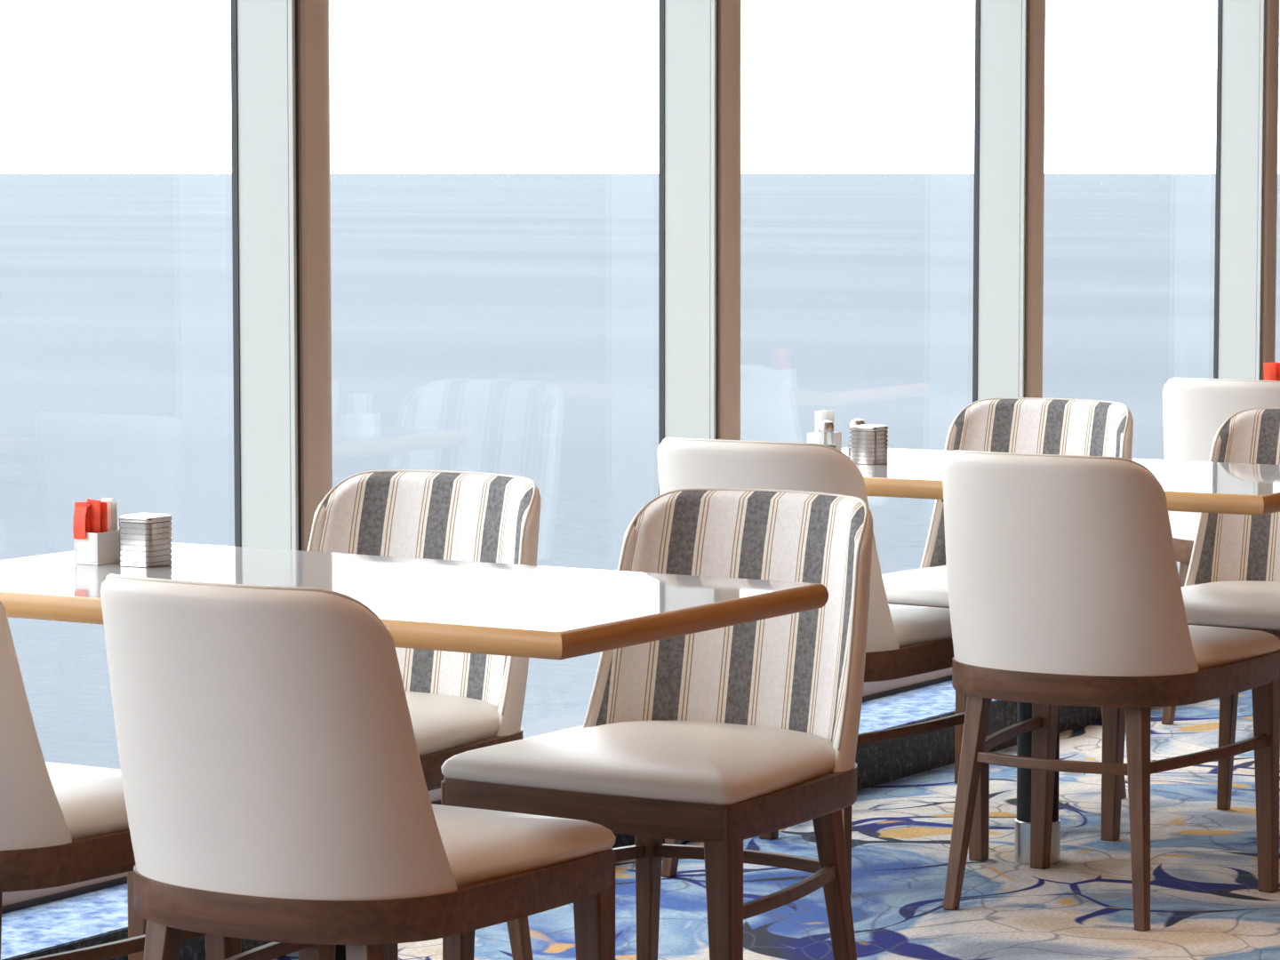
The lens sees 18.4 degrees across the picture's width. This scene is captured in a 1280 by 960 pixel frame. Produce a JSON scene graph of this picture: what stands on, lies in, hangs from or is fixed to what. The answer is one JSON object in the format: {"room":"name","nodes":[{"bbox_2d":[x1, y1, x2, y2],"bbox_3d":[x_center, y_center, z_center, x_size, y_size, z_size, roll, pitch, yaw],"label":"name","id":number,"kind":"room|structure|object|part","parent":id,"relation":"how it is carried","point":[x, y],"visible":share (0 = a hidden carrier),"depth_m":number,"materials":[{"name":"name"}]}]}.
{"room":"ship interior","nodes":[
{"label":"ship interior","id":0,"kind":"room"},
{"bbox_2d":[0,0,1279,959],"bbox_3d":[-0.283,-0.522,7.651,0.425,2.304,15.200,3,5,31],"label":"wall window","id":1,"kind":"structure","parent":0,"point":[9,898],"depth_m":8.48,"materials":[{"name":"paint"}]},
{"bbox_3d":[-0.655,-0.519,7.246,0.138,2.245,0.121,3,5,31],"label":"post","id":2,"kind":"part","parent":1,"relation":"part of","materials":[{"name":"metal"}]},
{"bbox_3d":[0.133,-0.623,8.534,0.138,2.245,0.121,3,5,31],"label":"post","id":3,"kind":"part","parent":1,"relation":"part of","materials":[{"name":"metal"}]},
{"bbox_3d":[0.920,-0.727,9.822,0.138,2.245,0.121,3,5,31],"label":"post","id":4,"kind":"part","parent":1,"relation":"part of","materials":[{"name":"metal"}]},
{"bbox_2d":[272,688,1279,959],"bbox_3d":[3.322,0.943,5.564,8.020,0.050,15.200,3,5,31],"label":"floor","id":5,"kind":"structure","parent":0,"point":[1207,903],"depth_m":7.45,"materials":[{"name":"carpet"}]},
{"bbox_2d":[0,600,240,959],"bbox_3d":[-0.928,0.499,5.481,0.502,0.849,0.611,3,5,31],"label":"dining chair","id":6,"kind":"object","parent":5,"relation":"on","point":[61,824],"visible":0.74,"depth_m":5.27,"materials":[{"name":"leather"}]},
{"bbox_3d":[-0.878,0.718,5.264,0.050,0.448,0.103,0,5,4],"label":"leg","id":7,"kind":"part","parent":6,"relation":"part of","materials":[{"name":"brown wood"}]},
{"bbox_3d":[-1.022,0.291,5.309,0.473,0.402,0.250,3,5,31],"label":"backrest","id":8,"kind":"part","parent":6,"relation":"part of","materials":[{"name":"leather"}]},
{"bbox_3d":[-0.911,0.497,5.509,0.502,0.056,0.540,3,5,31],"label":"seat frame","id":9,"kind":"part","parent":6,"relation":"part of","materials":[{"name":"brown wood"}]},
{"bbox_2d":[45,761,128,839],"bbox_3d":[-0.905,0.446,5.514,0.499,0.056,0.524,3,5,31],"label":"seat cushion","id":10,"kind":"object","parent":6,"relation":"on","point":[84,802],"depth_m":5.39,"materials":[{"name":"leather"}]},
{"bbox_3d":[-0.594,0.690,5.610,0.049,0.448,0.046,3,5,31],"label":"leg","id":11,"kind":"part","parent":6,"relation":"part of","materials":[{"name":"brown wood"}]},
{"bbox_2d":[127,470,541,959],"bbox_3d":[-0.450,0.429,6.349,0.502,0.849,0.611,3,5,31],"label":"dining chair","id":12,"kind":"object","parent":5,"relation":"on","point":[458,702],"visible":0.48,"depth_m":6.50,"materials":[{"name":"fabric"}]},
{"bbox_3d":[-0.784,0.638,6.252,0.049,0.448,0.046,3,5,31],"label":"leg","id":13,"kind":"part","parent":12,"relation":"part of","materials":[{"name":"brown wood"}]},
{"bbox_3d":[-0.397,0.657,6.017,0.049,0.448,0.046,3,5,31],"label":"leg","id":14,"kind":"part","parent":12,"relation":"part of","materials":[{"name":"brown wood"}]},
{"bbox_3d":[-0.356,0.196,6.485,0.473,0.402,0.250,3,5,31],"label":"backrest","id":15,"kind":"part","parent":12,"relation":"part of","materials":[{"name":"fabric"}]},
{"bbox_2d":[404,690,499,756],"bbox_3d":[-0.472,0.382,6.308,0.499,0.056,0.524,3,5,31],"label":"seat cushion","id":16,"kind":"object","parent":12,"relation":"on","point":[444,723],"depth_m":6.23,"materials":[{"name":"leather"}]},
{"bbox_3d":[-0.467,0.432,6.321,0.502,0.056,0.540,3,5,31],"label":"seat frame","id":17,"kind":"part","parent":12,"relation":"part of","materials":[{"name":"brown wood"}]},
{"bbox_3d":[-0.220,0.624,6.428,0.103,0.448,0.050,-3,5,-31],"label":"leg","id":18,"kind":"part","parent":12,"relation":"part of","materials":[{"name":"brown wood"}]},
{"bbox_2d":[100,573,615,959],"bbox_3d":[-0.395,0.527,5.133,0.502,0.849,0.611,3,5,31],"label":"dining chair","id":19,"kind":"object","parent":5,"relation":"on","point":[275,786],"visible":1,"depth_m":4.89,"materials":[{"name":"leather"}]},
{"bbox_3d":[-0.625,0.732,5.087,0.103,0.448,0.050,-3,5,-31],"label":"leg","id":20,"kind":"part","parent":19,"relation":"part of","materials":[{"name":"brown wood"}]},
{"bbox_3d":[-0.488,0.319,4.962,0.473,0.402,0.250,3,5,31],"label":"backrest","id":21,"kind":"part","parent":19,"relation":"part of","materials":[{"name":"leather"}]},
{"bbox_3d":[-0.447,0.699,5.498,0.049,0.448,0.046,3,5,31],"label":"leg","id":22,"kind":"part","parent":19,"relation":"part of","materials":[{"name":"brown wood"}]},
{"bbox_3d":[-0.345,0.746,4.917,0.050,0.448,0.103,0,5,4],"label":"leg","id":23,"kind":"part","parent":19,"relation":"part of","materials":[{"name":"brown wood"}]},
{"bbox_3d":[-0.378,0.525,5.161,0.502,0.056,0.540,3,5,31],"label":"seat frame","id":24,"kind":"part","parent":19,"relation":"part of","materials":[{"name":"brown wood"}]},
{"bbox_2d":[431,803,615,886],"bbox_3d":[-0.372,0.474,5.166,0.499,0.056,0.524,3,5,31],"label":"seat cushion","id":25,"kind":"object","parent":19,"relation":"on","point":[474,846],"depth_m":5.12,"materials":[{"name":"leather"}]},
{"bbox_3d":[-0.060,0.718,5.262,0.049,0.448,0.046,3,5,31],"label":"leg","id":26,"kind":"part","parent":19,"relation":"part of","materials":[{"name":"brown wood"}]},
{"bbox_2d":[0,542,828,959],"bbox_3d":[-0.437,0.527,5.637,1.221,0.768,0.702,3,5,31],"label":"table","id":27,"kind":"object","parent":5,"relation":"on","point":[550,612],"visible":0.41,"depth_m":5.46,"materials":[{"name":"laminate"}]},
{"bbox_2d":[74,528,120,565],"bbox_3d":[-0.801,0.097,5.867,0.044,0.052,0.068,3,5,31],"label":"caddy","id":28,"kind":"object","parent":27,"relation":"on","point":[100,548],"visible":0.79,"depth_m":5.84,"materials":[{"name":"ceramic"}]},
{"bbox_2d":[72,504,90,539],"bbox_3d":[-0.822,0.061,5.848,0.022,0.052,0.028,3,5,31],"label":"sachet","id":29,"kind":"object","parent":28,"relation":"in","point":[80,511],"visible":1,"depth_m":5.84,"materials":[{"name":"red paper"}]},
{"bbox_2d":[74,502,90,532],"bbox_3d":[-0.823,0.076,5.849,0.028,0.089,0.013,3,5,31],"label":"sachet","id":30,"kind":"object","parent":28,"relation":"in","point":[84,504],"visible":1,"depth_m":5.84,"materials":[{"name":"red paper"}]},
{"bbox_2d":[87,498,100,533],"bbox_3d":[-0.809,0.074,5.848,0.032,0.094,0.012,3,5,31],"label":"sachet","id":31,"kind":"object","parent":28,"relation":"in","point":[94,509],"visible":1,"depth_m":5.84,"materials":[{"name":"red paper"}]},
{"bbox_2d":[100,501,107,532],"bbox_3d":[-0.799,0.076,5.854,0.028,0.089,0.009,3,5,31],"label":"sachet","id":32,"kind":"object","parent":28,"relation":"in","point":[103,505],"visible":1,"depth_m":5.84,"materials":[{"name":"red paper"}]},
{"bbox_2d":[100,500,112,531],"bbox_3d":[-0.793,0.074,5.872,0.022,0.088,0.009,3,5,31],"label":"sachet","id":33,"kind":"object","parent":28,"relation":"in","point":[109,502],"visible":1,"depth_m":5.86,"materials":[{"name":"white paper"}]},
{"bbox_2d":[101,497,113,501],"bbox_3d":[-0.793,0.072,5.890,0.022,0.090,0.010,3,4,31],"label":"sachet","id":34,"kind":"object","parent":28,"relation":"in","point":[102,499],"visible":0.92,"depth_m":5.88,"materials":[{"name":"white paper"}]},
{"bbox_2d":[112,501,117,530],"bbox_3d":[-0.786,0.075,5.878,0.022,0.086,0.009,3,4,31],"label":"sachet","id":35,"kind":"object","parent":28,"relation":"in","point":[114,503],"visible":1,"depth_m":5.87,"materials":[{"name":"white paper"}]},
{"bbox_2d":[119,512,172,567],"bbox_3d":[-0.730,0.088,5.829,0.059,0.076,0.059,3,5,31],"label":"napkin stack","id":36,"kind":"object","parent":27,"relation":"on","point":[146,540],"visible":1,"depth_m":5.81,"materials":[{"name":"paper"}]},
{"bbox_3d":[-0.730,0.056,5.826,0.059,0.010,0.059,3,5,31],"label":"lid","id":37,"kind":"part","parent":36,"relation":"part of","materials":[{"name":"paper"}]},
{"bbox_2d":[11,700,1102,959],"bbox_3d":[-0.114,0.717,7.647,0.030,0.166,15.200,3,5,31],"label":"baseboard","id":38,"kind":"structure","parent":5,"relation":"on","point":[882,762],"depth_m":8.76,"materials":[{"name":"stone"}]},
{"bbox_2d":[440,488,872,959],"bbox_3d":[0.067,0.459,5.979,0.502,0.849,0.611,3,5,31],"label":"dining chair","id":39,"kind":"object","parent":5,"relation":"on","point":[721,738],"visible":0.85,"depth_m":6.03,"materials":[{"name":"fabric"}]},
{"bbox_3d":[-0.267,0.668,5.882,0.049,0.448,0.046,3,5,31],"label":"leg","id":40,"kind":"part","parent":39,"relation":"part of","materials":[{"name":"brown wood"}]},
{"bbox_2d":[440,720,835,805],"bbox_3d":[0.045,0.412,5.938,0.499,0.056,0.524,3,5,31],"label":"seat cushion","id":41,"kind":"object","parent":39,"relation":"on","point":[600,763],"depth_m":5.79,"materials":[{"name":"leather"}]},
{"bbox_3d":[0.018,0.640,6.228,0.050,0.448,0.103,0,5,4],"label":"leg","id":42,"kind":"part","parent":39,"relation":"part of","materials":[{"name":"brown wood"}]},
{"bbox_3d":[0.051,0.462,5.951,0.502,0.056,0.540,3,5,31],"label":"seat frame","id":43,"kind":"part","parent":39,"relation":"part of","materials":[{"name":"brown wood"}]},
{"bbox_3d":[0.120,0.687,5.647,0.049,0.448,0.046,3,5,31],"label":"leg","id":44,"kind":"part","parent":39,"relation":"part of","materials":[{"name":"brown wood"}]},
{"bbox_3d":[0.161,0.226,6.115,0.473,0.402,0.250,3,5,31],"label":"backrest","id":45,"kind":"part","parent":39,"relation":"part of","materials":[{"name":"fabric"}]},
{"bbox_3d":[0.298,0.654,6.058,0.103,0.448,0.050,-3,5,-31],"label":"leg","id":46,"kind":"part","parent":39,"relation":"part of","materials":[{"name":"brown wood"}]},
{"bbox_2d":[656,437,989,895],"bbox_3d":[0.322,0.329,7.590,0.502,0.849,0.611,3,5,31],"label":"dining chair","id":47,"kind":"object","parent":5,"relation":"on","point":[903,641],"visible":0.38,"depth_m":7.36,"materials":[{"name":"leather"}]},
{"bbox_3d":[0.091,0.534,7.543,0.103,0.448,0.050,-3,5,-31],"label":"leg","id":48,"kind":"part","parent":47,"relation":"part of","materials":[{"name":"brown wood"}]},
{"bbox_3d":[0.269,0.501,7.954,0.049,0.448,0.046,3,5,31],"label":"leg","id":49,"kind":"part","parent":47,"relation":"part of","materials":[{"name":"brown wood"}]},
{"bbox_3d":[0.228,0.121,7.418,0.473,0.402,0.250,3,5,31],"label":"backrest","id":50,"kind":"part","parent":47,"relation":"part of","materials":[{"name":"leather"}]},
{"bbox_3d":[0.371,0.548,7.373,0.050,0.448,0.103,0,5,4],"label":"leg","id":51,"kind":"part","parent":47,"relation":"part of","materials":[{"name":"brown wood"}]},
{"bbox_3d":[0.339,0.327,7.617,0.502,0.056,0.540,3,5,31],"label":"seat frame","id":52,"kind":"part","parent":47,"relation":"part of","materials":[{"name":"brown wood"}]},
{"bbox_2d":[888,603,951,646],"bbox_3d":[0.344,0.276,7.623,0.499,0.056,0.524,3,5,31],"label":"seat cushion","id":53,"kind":"object","parent":47,"relation":"on","point":[908,625],"depth_m":7.53,"materials":[{"name":"leather"}]},
{"bbox_3d":[0.656,0.520,7.719,0.049,0.448,0.046,3,5,31],"label":"leg","id":54,"kind":"part","parent":47,"relation":"part of","materials":[{"name":"brown wood"}]},
{"bbox_2d":[881,397,1133,799],"bbox_3d":[0.763,0.266,8.375,0.502,0.849,0.611,3,5,31],"label":"dining chair","id":55,"kind":"object","parent":5,"relation":"on","point":[1018,425],"visible":0.34,"depth_m":8.56,"materials":[{"name":"fabric"}]},
{"bbox_2d":[881,565,949,607],"bbox_3d":[0.741,0.218,8.334,0.499,0.056,0.524,3,5,31],"label":"seat cushion","id":56,"kind":"object","parent":55,"relation":"on","point":[925,586],"depth_m":8.17,"materials":[{"name":"leather"}]},
{"bbox_3d":[0.746,0.269,8.347,0.502,0.056,0.540,3,5,31],"label":"seat frame","id":57,"kind":"part","parent":55,"relation":"part of","materials":[{"name":"brown wood"}]},
{"bbox_3d":[0.714,0.447,8.624,0.050,0.448,0.103,0,5,4],"label":"leg","id":58,"kind":"part","parent":55,"relation":"part of","materials":[{"name":"brown wood"}]},
{"bbox_3d":[0.857,0.033,8.511,0.473,0.402,0.250,3,5,31],"label":"backrest","id":59,"kind":"part","parent":55,"relation":"part of","materials":[{"name":"fabric"}]},
{"bbox_3d":[0.994,0.461,8.454,0.103,0.448,0.050,-3,5,-31],"label":"leg","id":60,"kind":"part","parent":55,"relation":"part of","materials":[{"name":"brown wood"}]},
{"bbox_2d":[841,447,1279,864],"bbox_3d":[0.777,0.362,7.688,1.220,0.768,0.713,3,5,31],"label":"table","id":61,"kind":"object","parent":5,"relation":"on","point":[1188,486],"visible":0.3,"depth_m":7.53,"materials":[{"name":"laminate"}]},
{"bbox_2d":[807,432,841,451],"bbox_3d":[0.373,-0.074,7.990,0.044,0.052,0.068,3,5,31],"label":"caddy","id":62,"kind":"object","parent":61,"relation":"on","point":[812,437],"visible":0.22,"depth_m":7.98,"materials":[{"name":"ceramic"}]},
{"bbox_2d":[815,410,826,433],"bbox_3d":[0.365,-0.095,7.976,0.026,0.088,0.009,3,7,31],"label":"sachet","id":63,"kind":"object","parent":62,"relation":"in","point":[820,415],"visible":0.42,"depth_m":7.97,"materials":[{"name":"white paper"}]},
{"bbox_2d":[823,410,830,420],"bbox_3d":[0.373,-0.096,7.989,0.026,0.088,0.009,3,5,31],"label":"sachet","id":64,"kind":"object","parent":62,"relation":"in","point":[828,412],"visible":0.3,"depth_m":7.98,"materials":[{"name":"white paper"}]},
{"bbox_2d":[823,409,833,423],"bbox_3d":[0.381,-0.097,8.002,0.026,0.088,0.012,3,5,31],"label":"sachet","id":65,"kind":"object","parent":62,"relation":"in","point":[831,412],"visible":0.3,"depth_m":8.00,"materials":[{"name":"white paper"}]},
{"bbox_2d":[817,420,835,447],"bbox_3d":[0.371,-0.078,7.862,0.038,0.081,0.038,3,5,31],"label":"shaker","id":66,"kind":"object","parent":61,"relation":"on","point":[826,428],"visible":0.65,"depth_m":7.85,"materials":[{"name":"clear glass"}]},
{"bbox_2d":[817,432,835,447],"bbox_3d":[0.371,-0.068,7.863,0.038,0.060,0.038,3,5,31],"label":"jar","id":67,"kind":"object","parent":66,"relation":"attached to","point":[826,438],"depth_m":7.85,"materials":[{"name":"clear glass"}]},
{"bbox_2d":[848,418,864,457],"bbox_3d":[0.436,-0.082,7.910,0.038,0.081,0.038,3,5,31],"label":"shaker","id":68,"kind":"object","parent":61,"relation":"on","point":[856,421],"visible":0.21,"depth_m":7.90,"materials":[{"name":"clear glass"}]},
{"bbox_2d":[848,433,850,457],"bbox_3d":[0.436,-0.072,7.911,0.038,0.060,0.038,3,5,31],"label":"jar","id":69,"kind":"object","parent":68,"relation":"attached to","point":[849,443],"depth_m":7.90,"materials":[{"name":"clear glass"}]},
{"bbox_2d":[849,424,887,464],"bbox_3d":[0.452,-0.070,7.801,0.059,0.076,0.059,3,5,31],"label":"ribbed canister","id":70,"kind":"object","parent":61,"relation":"on","point":[868,444],"visible":0.98,"depth_m":7.78,"materials":[{"name":"metal"}]},
{"bbox_3d":[0.452,-0.103,7.799,0.059,0.010,0.059,3,5,31],"label":"lid","id":71,"kind":"part","parent":70,"relation":"part of","materials":[{"name":"metal"}]},
{"bbox_2d":[942,449,1279,931],"bbox_3d":[0.835,0.356,7.258,0.502,0.849,0.611,3,5,31],"label":"dining chair","id":72,"kind":"object","parent":5,"relation":"on","point":[1064,588],"visible":1,"depth_m":7.03,"materials":[{"name":"leather"}]},
{"bbox_3d":[0.605,0.561,7.211,0.103,0.448,0.050,-3,5,-31],"label":"leg","id":73,"kind":"part","parent":72,"relation":"part of","materials":[{"name":"brown wood"}]},
{"bbox_3d":[0.783,0.528,7.622,0.049,0.448,0.046,3,5,31],"label":"leg","id":74,"kind":"part","parent":72,"relation":"part of","materials":[{"name":"brown wood"}]},
{"bbox_3d":[0.742,0.148,7.086,0.473,0.402,0.250,3,5,31],"label":"backrest","id":75,"kind":"part","parent":72,"relation":"part of","materials":[{"name":"leather"}]},
{"bbox_3d":[0.852,0.354,7.285,0.502,0.056,0.540,3,5,31],"label":"seat frame","id":76,"kind":"part","parent":72,"relation":"part of","materials":[{"name":"brown wood"}]},
{"bbox_3d":[0.885,0.574,7.041,0.050,0.448,0.103,0,5,4],"label":"leg","id":77,"kind":"part","parent":72,"relation":"part of","materials":[{"name":"brown wood"}]},
{"bbox_2d":[1188,624,1279,669],"bbox_3d":[0.858,0.303,7.291,0.499,0.056,0.524,3,5,31],"label":"seat cushion","id":78,"kind":"object","parent":72,"relation":"on","point":[1209,647],"depth_m":7.24,"materials":[{"name":"leather"}]},
{"bbox_3d":[1.170,0.546,7.387,0.049,0.448,0.046,3,5,31],"label":"leg","id":79,"kind":"part","parent":72,"relation":"part of","materials":[{"name":"brown wood"}]},
{"bbox_2d":[1100,407,1279,840],"bbox_3d":[1.289,0.293,8.030,0.502,0.849,0.611,3,5,31],"label":"dining chair","id":80,"kind":"object","parent":5,"relation":"on","point":[1233,578],"visible":0.62,"depth_m":8.23,"materials":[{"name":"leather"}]},
{"bbox_3d":[0.955,0.502,7.933,0.049,0.448,0.046,3,5,31],"label":"leg","id":81,"kind":"part","parent":80,"relation":"part of","materials":[{"name":"brown wood"}]},
{"bbox_3d":[1.383,0.061,8.166,0.473,0.402,0.250,3,5,31],"label":"backrest","id":82,"kind":"part","parent":80,"relation":"part of","materials":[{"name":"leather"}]},
{"bbox_3d":[1.239,0.475,8.279,0.050,0.448,0.103,0,5,4],"label":"leg","id":83,"kind":"part","parent":80,"relation":"part of","materials":[{"name":"brown wood"}]},
{"bbox_2d":[1181,580,1279,629],"bbox_3d":[1.266,0.246,7.989,0.499,0.056,0.524,3,5,31],"label":"seat cushion","id":84,"kind":"object","parent":80,"relation":"on","point":[1245,604],"depth_m":7.80,"materials":[{"name":"leather"}]},
{"bbox_3d":[1.272,0.296,8.002,0.502,0.056,0.540,3,5,31],"label":"seat frame","id":85,"kind":"part","parent":80,"relation":"part of","materials":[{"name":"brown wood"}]},
{"bbox_2d":[1161,377,1279,724],"bbox_3d":[1.549,0.164,9.637,0.502,0.849,0.611,3,5,31],"label":"dining chair","id":86,"kind":"object","parent":5,"relation":"on","point":[1194,409],"visible":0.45,"depth_m":9.43,"materials":[{"name":"leather"}]},
{"bbox_3d":[1.319,0.369,9.591,0.103,0.448,0.050,-3,5,-31],"label":"leg","id":87,"kind":"part","parent":86,"relation":"part of","materials":[{"name":"brown wood"}]},
{"bbox_3d":[1.566,0.162,9.665,0.502,0.056,0.540,3,5,31],"label":"seat frame","id":88,"kind":"part","parent":86,"relation":"part of","materials":[{"name":"brown wood"}]},
{"bbox_3d":[1.455,-0.044,9.466,0.473,0.402,0.250,3,5,31],"label":"backrest","id":89,"kind":"part","parent":86,"relation":"part of","materials":[{"name":"leather"}]},
{"bbox_3d":[2.000,0.197,9.727,1.220,0.768,0.713,3,5,31],"label":"table","id":90,"kind":"object","parent":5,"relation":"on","visible":0},
{"bbox_3d":[1.558,-0.212,9.699,0.044,0.052,0.068,3,5,31],"label":"caddy","id":91,"kind":"object","parent":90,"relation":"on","visible":0},
{"bbox_2d":[1263,362,1276,380],"bbox_3d":[1.545,-0.238,9.687,0.032,0.098,0.013,3,5,31],"label":"sachet","id":92,"kind":"object","parent":91,"relation":"in","point":[1268,368],"visible":0.44,"depth_m":9.68,"materials":[{"name":"red paper"}]},
{"bbox_2d":[1273,362,1279,380],"bbox_3d":[1.558,-0.239,9.698,0.032,0.098,0.009,3,5,31],"label":"sachet","id":93,"kind":"object","parent":91,"relation":"in","point":[1277,364],"visible":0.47,"depth_m":9.69,"materials":[{"name":"red paper"}]},
{"label":"outside","id":94,"kind":"structure","parent":0,"visible":0},
{"bbox_2d":[0,173,1279,769],"bbox_3d":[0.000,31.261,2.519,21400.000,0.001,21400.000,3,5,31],"label":"sea","id":95,"kind":"structure","parent":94,"point":[505,324],"depth_m":722.50,"materials":[{"name":"liquid"}]}
]}

